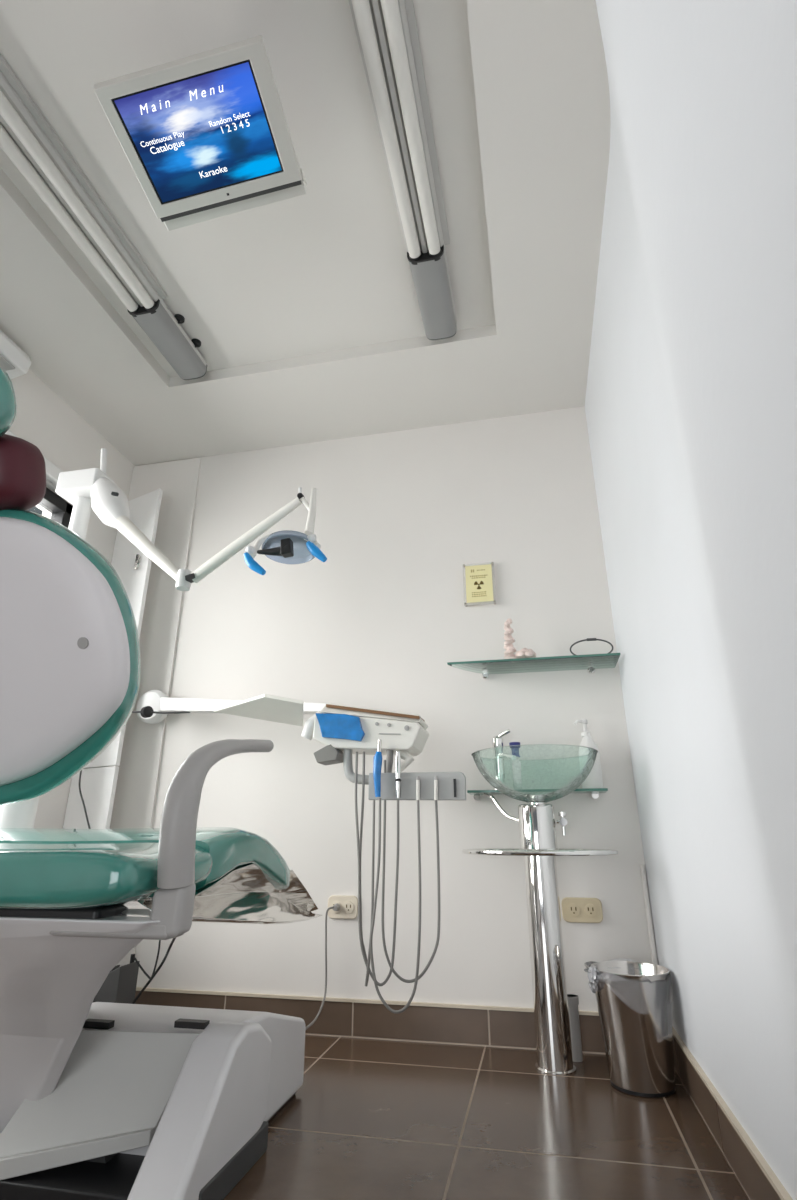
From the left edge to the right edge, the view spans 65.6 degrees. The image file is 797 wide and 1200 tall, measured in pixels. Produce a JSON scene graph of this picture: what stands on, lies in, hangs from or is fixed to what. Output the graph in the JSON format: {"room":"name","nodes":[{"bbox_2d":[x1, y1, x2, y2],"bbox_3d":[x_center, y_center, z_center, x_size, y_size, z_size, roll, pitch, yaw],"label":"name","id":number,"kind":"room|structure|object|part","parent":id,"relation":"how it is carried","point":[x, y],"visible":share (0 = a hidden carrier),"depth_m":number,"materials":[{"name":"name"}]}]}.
{"room":"dental clinic","nodes":[
{"label":"dental clinic","id":0,"kind":"room"},
{"bbox_2d":[0,796,39,827],"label":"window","id":1,"kind":"structure","parent":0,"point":[22,814],"depth_m":1.76,"materials":[{"name":"white glass"}]},
{"bbox_2d":[9,369,134,828],"bbox_3d":[-1.789,-0.388,0.940,0.150,2.600,3.884,-4,-22,11],"label":"wall","id":2,"kind":"structure","parent":0,"point":[42,419],"depth_m":2.56,"materials":[{"name":"paint"}]},
{"bbox_2d":[0,330,30,378],"bbox_3d":[-1.501,-1.003,1.974,0.098,0.108,0.760,-4,-22,11],"label":"air conditioner","id":3,"kind":"object","parent":2,"relation":"attached to","point":[13,359],"visible":0.82,"depth_m":2.24,"materials":[{"name":"white plastic"}]},
{"bbox_2d":[5,430,63,491],"bbox_3d":[-1.546,-0.761,1.765,0.054,0.080,1.830,-4,-22,11],"label":"blind cassette","id":4,"kind":"object","parent":2,"relation":"attached to","point":[52,471],"visible":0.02,"depth_m":2.44,"materials":[{"name":"white plastic"}]},
{"bbox_3d":[-1.554,-0.730,1.755,0.020,0.014,1.790,-4,-22,11],"label":"rail","id":5,"kind":"part","parent":4,"relation":"part of","materials":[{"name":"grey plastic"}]},
{"bbox_2d":[38,487,72,528],"bbox_3d":[-1.530,0.022,1.802,0.063,1.355,1.255,-4,-22,11],"label":"window","id":6,"kind":"structure","parent":2,"relation":"in","point":[61,510],"depth_m":2.54,"materials":[{"name":"black glass"}]},
{"bbox_2d":[0,0,610,465],"bbox_3d":[-0.485,-1.563,1.144,2.798,0.300,3.984,-4,-22,11],"label":"ceiling","id":7,"kind":"structure","parent":0,"point":[304,312],"depth_m":1.96,"materials":[{"name":"paint"}]},
{"bbox_2d":[0,53,206,379],"bbox_3d":[-1.083,-1.373,1.246,0.142,0.081,2.650,-4,-22,11],"label":"ceiling light","id":8,"kind":"object","parent":7,"relation":"attached to","point":[27,138],"visible":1,"depth_m":1.84,"materials":[{"name":"paint"}]},
{"bbox_3d":[-1.119,-1.459,1.108,0.138,0.014,2.322,-4,-22,11],"label":"mounting plate","id":9,"kind":"part","parent":8,"relation":"part of","materials":[{"name":"paint"}]},
{"bbox_2d":[128,305,139,316],"bbox_3d":[-0.915,-1.008,2.148,0.041,0.041,0.022,-4,-22,11],"label":"socket","id":10,"kind":"object","parent":8,"relation":"attached to","point":[134,310],"depth_m":2.13,"materials":[{"name":"black plastic"}]},
{"bbox_2d":[144,301,155,313],"bbox_3d":[-0.854,-1.012,2.135,0.041,0.041,0.022,-4,-22,11],"label":"socket","id":11,"kind":"object","parent":8,"relation":"attached to","point":[150,308],"depth_m":2.12,"materials":[{"name":"black plastic"}]},
{"bbox_2d":[93,35,306,230],"bbox_3d":[-0.460,-1.167,1.527,0.402,0.262,0.350,-4,-22,11],"label":"television","id":12,"kind":"object","parent":7,"relation":"hanging from","point":[205,136],"visible":1,"depth_m":1.47,"materials":[{"name":"silver metal"}]},
{"bbox_2d":[349,0,456,339],"bbox_3d":[-0.115,-1.448,1.050,0.138,0.081,2.650,-4,-22,11],"label":"ceiling light","id":13,"kind":"object","parent":7,"relation":"attached to","point":[386,30],"visible":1,"depth_m":1.63,"materials":[{"name":"paint"}]},
{"bbox_2d":[409,253,421,264],"bbox_3d":[0.054,-1.083,1.952,0.041,0.041,0.022,-4,-22,11],"label":"socket","id":14,"kind":"object","parent":13,"relation":"attached to","point":[414,259],"depth_m":1.94,"materials":[{"name":"black plastic"}]},
{"bbox_3d":[-0.150,-1.535,0.912,0.138,0.014,2.322,-4,-22,11],"label":"mounting plate","id":15,"kind":"part","parent":13,"relation":"part of","materials":[{"name":"paint"}]},
{"bbox_2d":[428,247,440,260],"bbox_3d":[0.115,-1.088,1.939,0.041,0.041,0.022,-4,-22,11],"label":"socket","id":16,"kind":"object","parent":13,"relation":"attached to","point":[433,255],"depth_m":1.93,"materials":[{"name":"black plastic"}]},
{"bbox_2d":[134,406,657,1011],"bbox_3d":[-0.071,0.214,2.504,2.798,2.600,0.120,-4,-22,11],"label":"wall","id":17,"kind":"structure","parent":0,"point":[378,623],"depth_m":2.37,"materials":[{"name":"paint"}]},
{"bbox_2d":[63,489,162,828],"bbox_3d":[-1.202,0.488,2.497,0.275,2.080,0.050,-12,-24,29],"label":"wall panel","id":18,"kind":"object","parent":17,"relation":"attached to","point":[132,566],"visible":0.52,"depth_m":2.46,"materials":[{"name":"paint"}]},
{"bbox_2d":[110,458,200,965],"bbox_3d":[-1.129,0.408,2.603,0.362,2.310,0.012,-4,-22,11],"label":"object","id":19,"kind":"structure","parent":17,"relation":"attached to","point":[139,767],"depth_m":2.67,"materials":[{"name":"paint"}]},
{"bbox_2d":[55,448,326,590],"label":"light","id":20,"kind":"object","parent":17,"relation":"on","point":[100,493],"depth_m":1.87,"materials":[{"name":"white plastic"}]},
{"bbox_3d":[-0.778,-0.166,1.918,0.327,0.291,0.048,-8,-23,20],"label":"arm","id":21,"kind":"part","parent":20,"relation":"part of","materials":[{"name":"beige plastic"}]},
{"bbox_3d":[-0.439,-0.170,1.767,0.371,0.201,0.030,-10,-23,24],"label":"spring arm","id":22,"kind":"part","parent":20,"relation":"part of","materials":[{"name":"beige plastic"}]},
{"bbox_3d":[-0.373,-0.094,1.603,0.066,0.068,0.024,-4,-22,11],"label":"handle","id":23,"kind":"part","parent":20,"relation":"part of","materials":[{"name":"blue plastic"}]},
{"bbox_3d":[-0.298,-0.157,1.659,0.200,0.087,0.046,-4,-22,11],"label":"head frame","id":24,"kind":"part","parent":20,"relation":"part of","materials":[{"name":"beige plastic"}]},
{"bbox_3d":[-0.210,-0.124,1.577,0.058,0.062,0.024,-4,-22,11],"label":"handle","id":25,"kind":"part","parent":20,"relation":"part of","materials":[{"name":"blue plastic"}]},
{"bbox_2d":[132,690,465,1013],"bbox_3d":[-0.464,0.704,2.018,1.405,0.997,0.344,-8,-23,20],"label":"instrument","id":26,"kind":"object","parent":17,"relation":"attached to","point":[345,731],"depth_m":1.93,"materials":[{"name":"white plastic"}]},
{"bbox_2d":[79,770,90,828],"bbox_3d":[-1.142,0.751,2.278,0.121,0.318,0.006,-4,-22,11],"label":"power cable","id":27,"kind":"object","parent":26,"relation":"hanging from","point":[81,770],"visible":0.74,"depth_m":2.29,"materials":[{"name":"grey rubber"}]},
{"bbox_3d":[-0.970,0.432,2.383,0.028,0.044,0.044,-15,-26,33],"label":"joint knob","id":28,"kind":"part","parent":26,"relation":"part of","materials":[{"name":"black plastic"}]},
{"bbox_3d":[-0.926,0.435,2.391,0.234,0.014,0.024,0,-21,0],"label":"joint lever","id":29,"kind":"part","parent":26,"relation":"part of","materials":[{"name":"metal"}]},
{"bbox_3d":[-0.587,0.394,2.314,0.790,0.120,0.050,-9,-23,22],"label":"support arm","id":30,"kind":"part","parent":26,"relation":"part of","materials":[{"name":"white plastic"}]},
{"bbox_2d":[214,694,303,725],"bbox_3d":[-0.463,0.366,2.024,0.372,0.082,0.152,-4,-22,11],"label":"tray","id":31,"kind":"object","parent":26,"relation":"on","point":[266,707],"depth_m":2.01,"materials":[{"name":"beige plastic"}]},
{"bbox_2d":[321,703,427,728],"bbox_3d":[-0.074,0.385,2.046,0.331,0.078,0.170,-4,-22,11],"label":"tray","id":32,"kind":"object","parent":26,"relation":"on","point":[333,716],"depth_m":1.96,"materials":[{"name":"beige plastic"}]},
{"bbox_2d":[373,740,381,796],"bbox_3d":[-0.063,0.508,1.872,0.028,0.170,0.028,-4,-22,11],"label":"handpiece","id":33,"kind":"object","parent":26,"relation":"in","point":[377,761],"visible":1,"depth_m":1.86,"materials":[{"name":"plastic"}]},
{"bbox_2d":[395,752,400,797],"bbox_3d":[-0.002,0.525,1.861,0.018,0.135,0.019,-4,-22,11],"label":"handpiece","id":34,"kind":"object","parent":26,"relation":"in","point":[397,757],"visible":1,"depth_m":1.86,"materials":[{"name":"silver metal"}]},
{"bbox_3d":[-0.014,0.492,1.937,0.126,0.113,0.048,2,-21,-4],"label":"suction handle","id":35,"kind":"part","parent":26,"relation":"part of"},
{"bbox_2d":[397,751,413,771],"bbox_3d":[0.021,0.500,1.935,0.059,0.077,0.045,-4,-22,11],"label":"dental handpiece","id":36,"kind":"object","parent":26,"relation":"on","point":[404,755],"depth_m":1.92,"materials":[{"name":"beige plastic"}]},
{"bbox_2d":[416,776,419,799],"bbox_3d":[0.058,0.558,1.836,0.014,0.068,0.014,-4,-22,11],"label":"handpiece","id":37,"kind":"object","parent":26,"relation":"in","point":[417,777],"visible":0.97,"depth_m":1.83,"materials":[{"name":"beige plastic"}]},
{"bbox_2d":[434,776,437,799],"bbox_3d":[0.111,0.555,1.825,0.014,0.068,0.014,-4,-22,11],"label":"handpiece","id":38,"kind":"object","parent":26,"relation":"in","point":[435,777],"visible":1,"depth_m":1.82,"materials":[{"name":"beige plastic"}]},
{"bbox_2d":[306,903,339,1029],"bbox_3d":[-0.249,1.146,1.956,0.041,0.311,0.268,-4,-22,11],"label":"power cable","id":39,"kind":"object","parent":17,"relation":"attached to","point":[336,907],"visible":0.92,"depth_m":2.05,"materials":[{"name":"grey plastic"}]},
{"bbox_2d":[328,895,357,918],"bbox_3d":[-0.193,1.060,2.132,0.108,0.072,0.014,-4,-22,11],"label":"wall socket","id":40,"kind":"object","parent":17,"relation":"attached to","point":[348,904],"visible":0.91,"depth_m":2.13,"materials":[{"name":"beige plastic"}]},
{"bbox_2d":[331,901,340,912],"bbox_3d":[-0.216,1.060,2.133,0.038,0.038,0.004,-4,-22,11],"label":"outlet","id":41,"kind":"object","parent":40,"relation":"attached to","point":[332,902],"depth_m":2.13,"materials":[{"name":"beige plastic"}]},
{"bbox_2d":[343,901,353,913],"bbox_3d":[-0.171,1.056,2.124,0.038,0.038,0.004,-4,-22,11],"label":"outlet","id":42,"kind":"object","parent":40,"relation":"attached to","point":[348,906],"depth_m":2.12,"materials":[{"name":"beige plastic"}]},
{"bbox_2d":[135,987,605,1054],"bbox_3d":[-0.080,1.354,1.995,1.786,0.107,0.012,-4,-22,11],"label":"baseboard","id":43,"kind":"structure","parent":17,"relation":"attached to","point":[442,1023],"depth_m":1.98,"materials":[{"name":"tile"}]},
{"bbox_2d":[463,562,495,606],"bbox_3d":[0.319,-0.063,2.439,0.124,0.176,0.026,-4,-22,11],"label":"notice","id":44,"kind":"object","parent":17,"relation":"attached to","point":[479,586],"visible":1,"depth_m":2.43,"materials":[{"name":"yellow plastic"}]},
{"bbox_2d":[447,653,620,679],"bbox_3d":[0.477,0.241,2.205,0.584,0.028,0.173,-4,-22,11],"label":"glass shelf","id":45,"kind":"object","parent":17,"relation":"attached to","point":[590,661],"visible":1,"depth_m":2.21,"materials":[{"name":"green glass"}]},
{"bbox_2d":[504,618,535,658],"bbox_3d":[0.431,0.141,2.212,0.114,0.165,0.063,-4,-22,11],"label":"ornament","id":46,"kind":"object","parent":45,"relation":"on","point":[508,646],"visible":0.92,"depth_m":2.19,"materials":[{"name":"pink ceramic"}]},
{"bbox_3d":[0.477,0.233,2.209,0.584,0.009,0.171,-4,-22,11],"label":"glass","id":47,"kind":"part","parent":45,"relation":"part of","materials":[{"name":"green glass"}]},
{"bbox_2d":[570,638,612,654],"bbox_3d":[0.673,0.166,2.159,0.147,0.068,0.010,-4,-22,11],"label":"hoop","id":48,"kind":"object","parent":45,"relation":"on","point":[587,639],"visible":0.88,"depth_m":2.16,"materials":[{"name":"grey metal"}]},
{"bbox_2d":[467,788,607,800],"bbox_3d":[0.466,0.657,2.087,0.455,0.028,0.101,-4,-22,11],"label":"glass shelf","id":49,"kind":"object","parent":17,"relation":"attached to","point":[594,792],"visible":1,"depth_m":2.07,"materials":[{"name":"green glass"}]},
{"bbox_2d":[492,729,515,789],"bbox_3d":[0.364,0.540,2.103,0.048,0.202,0.127,11,-23,-26],"label":"faucet","id":50,"kind":"object","parent":49,"relation":"on","point":[497,741],"visible":0.76,"depth_m":2.12,"materials":[{"name":"silver metal"}]},
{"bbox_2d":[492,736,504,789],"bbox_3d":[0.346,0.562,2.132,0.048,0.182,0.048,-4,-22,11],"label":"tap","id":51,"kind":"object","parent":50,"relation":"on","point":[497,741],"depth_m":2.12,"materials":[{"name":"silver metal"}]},
{"bbox_3d":[0.364,0.468,2.149,0.057,0.035,0.017,-19,-28,40],"label":"lever","id":52,"kind":"part","parent":50,"relation":"part of","materials":[{"name":"silver metal"}]},
{"bbox_3d":[0.364,0.530,2.093,0.020,0.038,0.105,8,-22,-19],"label":"spout","id":53,"kind":"part","parent":50,"relation":"part of","materials":[{"name":"silver metal"}]},
{"bbox_2d":[509,742,521,789],"bbox_3d":[0.404,0.570,2.121,0.038,0.158,0.038,-4,-22,11],"label":"bottle","id":54,"kind":"object","parent":49,"relation":"on","point":[516,765],"visible":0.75,"depth_m":2.11,"materials":[{"name":"plastic"}]},
{"bbox_3d":[0.466,0.649,2.091,0.455,0.008,0.098,-4,-22,11],"label":"glass","id":55,"kind":"part","parent":49,"relation":"part of","materials":[{"name":"green glass"}]},
{"bbox_2d":[574,719,602,788],"bbox_3d":[0.642,0.521,2.093,0.075,0.230,0.068,-4,-22,11],"label":"soap dispenser","id":56,"kind":"object","parent":49,"relation":"on","point":[594,779],"visible":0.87,"depth_m":2.06,"materials":[{"name":"white plastic"}]},
{"bbox_2d":[579,736,602,788],"bbox_3d":[0.645,0.548,2.082,0.068,0.172,0.068,-4,-22,11],"label":"bottle","id":57,"kind":"object","parent":56,"relation":"attached to","point":[594,779],"depth_m":2.06,"materials":[{"name":"plastic"}]},
{"bbox_2d":[562,897,602,922],"bbox_3d":[0.587,0.992,1.977,0.124,0.072,0.014,-4,-22,11],"label":"wall socket","id":58,"kind":"object","parent":17,"relation":"attached to","point":[574,909],"visible":1,"depth_m":1.97,"materials":[{"name":"beige plastic"}]},
{"bbox_2d":[568,904,579,916],"bbox_3d":[0.561,0.993,1.978,0.038,0.038,0.004,-4,-22,11],"label":"outlet","id":59,"kind":"object","parent":58,"relation":"attached to","point":[573,909],"depth_m":1.98,"materials":[{"name":"beige plastic"}]},
{"bbox_2d":[584,904,596,916],"bbox_3d":[0.612,0.989,1.968,0.038,0.038,0.004,-4,-22,11],"label":"outlet","id":60,"kind":"object","parent":58,"relation":"attached to","point":[590,910],"depth_m":1.97,"materials":[{"name":"beige plastic"}]},
{"bbox_2d":[640,865,657,964],"bbox_3d":[0.783,1.046,1.909,0.016,0.420,0.016,-4,-22,11],"label":"trim","id":61,"kind":"structure","parent":17,"relation":"attached to","point":[642,867],"depth_m":1.93,"materials":[{"name":"paint"}]},
{"bbox_2d":[223,1035,749,1199],"bbox_3d":[-0.485,0.788,0.239,2.798,0.100,3.984,-4,-22,11],"label":"floor","id":62,"kind":"structure","parent":0,"point":[368,1119],"depth_m":1.34,"materials":[{"name":"brown tile"}]},
{"bbox_2d":[92,961,139,1003],"bbox_3d":[-0.935,1.260,1.925,0.187,0.231,0.100,-4,-22,11],"label":"box","id":63,"kind":"object","parent":62,"relation":"on","point":[119,986],"visible":0.38,"depth_m":1.90,"materials":[{"name":"grey plastic"}]},
{"bbox_2d":[130,954,134,962],"bbox_3d":[-0.861,1.265,1.961,0.027,0.248,0.028,-4,-22,11],"label":"connector","id":64,"kind":"object","parent":63,"relation":"attached to","point":[132,960],"visible":0.16,"depth_m":2.00,"materials":[{"name":"black plastic"}]},
{"bbox_2d":[133,940,160,978],"bbox_3d":[-0.786,1.118,1.923,0.088,0.108,0.006,-4,-22,11],"label":"cable","id":65,"kind":"object","parent":63,"relation":"attached to","point":[134,957],"visible":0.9,"depth_m":1.92,"materials":[{"name":"black plastic"}]},
{"bbox_2d":[0,366,321,1199],"bbox_3d":[-0.741,0.422,1.344,0.974,1.385,1.196,-4,-22,11],"label":"dental chair","id":66,"kind":"object","parent":62,"relation":"on","point":[99,1100],"visible":1,"depth_m":1.09,"materials":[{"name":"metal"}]},
{"bbox_2d":[0,434,45,509],"bbox_3d":[-0.793,-0.227,1.149,0.270,0.152,0.133,-4,-22,11],"label":"cushion","id":67,"kind":"object","parent":66,"relation":"on","point":[22,464],"depth_m":1.10,"materials":[{"name":"red leather"}]},
{"bbox_2d":[0,509,139,805],"bbox_3d":[-0.766,0.105,1.156,0.610,0.529,0.237,-4,-22,11],"label":"cushion","id":68,"kind":"object","parent":66,"relation":"on","point":[70,648],"depth_m":1.06,"materials":[{"name":"white plastic"}]},
{"bbox_3d":[-0.646,1.088,1.195,0.500,0.028,0.230,-4,-22,11],"label":"plate","id":69,"kind":"part","parent":66,"relation":"part of","materials":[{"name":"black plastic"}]},
{"bbox_3d":[-0.784,0.849,1.205,0.354,0.488,1.141,15,-26,-34],"label":"lift arm","id":70,"kind":"part","parent":66,"relation":"part of","materials":[{"name":"plastic"}]},
{"bbox_2d":[0,841,211,908],"bbox_3d":[-0.693,0.478,1.093,0.670,0.100,0.265,-4,-22,11],"label":"seat cushion","id":71,"kind":"object","parent":66,"relation":"on","point":[33,874],"depth_m":0.94,"materials":[{"name":"teal leather"}]},
{"bbox_3d":[-0.437,0.509,0.963,0.208,0.026,0.055,-4,-22,11],"label":"bracket arm","id":72,"kind":"part","parent":66,"relation":"part of","materials":[{"name":"grey plastic"}]},
{"bbox_2d":[0,827,289,889],"bbox_3d":[-0.627,0.584,1.382,0.670,0.139,0.405,-4,-22,11],"label":"cushion","id":73,"kind":"object","parent":66,"relation":"on","point":[238,859],"depth_m":1.25,"materials":[{"name":"teal leather"}]},
{"bbox_2d":[132,938,175,1003],"bbox_3d":[-0.620,1.008,1.707,0.084,0.344,0.466,15,-26,-34],"label":"power cable","id":74,"kind":"object","parent":66,"relation":"hanging from","point":[173,939],"visible":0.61,"depth_m":1.82,"materials":[{"name":"black plastic"}]},
{"bbox_3d":[-0.318,0.368,1.131,0.055,0.270,0.349,-4,-22,11],"label":"armrest","id":75,"kind":"part","parent":66,"relation":"part of","materials":[{"name":"grey plastic"}]},
{"bbox_2d":[462,744,617,1075],"bbox_3d":[0.420,0.880,1.808,0.457,0.856,0.460,-4,-22,11],"label":"basin","id":76,"kind":"object","parent":62,"relation":"on","point":[539,849],"visible":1,"depth_m":1.82,"materials":[{"name":"silver metal"}]},
{"bbox_3d":[0.434,0.563,1.961,0.398,0.153,0.398,-4,-22,11],"label":"bowl","id":77,"kind":"part","parent":76,"relation":"part of","materials":[{"name":"green glass"}]},
{"bbox_2d":[567,994,582,1061],"bbox_3d":[0.516,1.258,1.819,0.042,0.160,0.042,-4,-22,11],"label":"drain pipe","id":78,"kind":"object","parent":76,"relation":"on","point":[573,1000],"visible":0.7,"depth_m":1.81,"materials":[{"name":"grey plastic"}]},
{"bbox_2d":[584,961,675,1097],"bbox_3d":[0.625,1.132,1.651,0.226,0.274,0.211,-4,-22,11],"label":"waste bin","id":79,"kind":"object","parent":62,"relation":"on","point":[633,999],"visible":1,"depth_m":1.59,"materials":[{"name":"metal"}]},
{"bbox_2d":[585,0,796,1199],"bbox_3d":[0.561,-0.571,0.465,0.636,2.600,3.884,-4,-22,11],"label":"wall","id":80,"kind":"structure","parent":0,"point":[691,397],"depth_m":0.78,"materials":[{"name":"paint"}]},
{"bbox_2d":[672,1026,792,1199],"bbox_3d":[0.662,1.079,1.280,0.012,0.107,1.172,-4,-22,11],"label":"baseboard","id":81,"kind":"structure","parent":80,"relation":"attached to","point":[755,1175],"depth_m":1.20,"materials":[{"name":"tile"}]}
]}

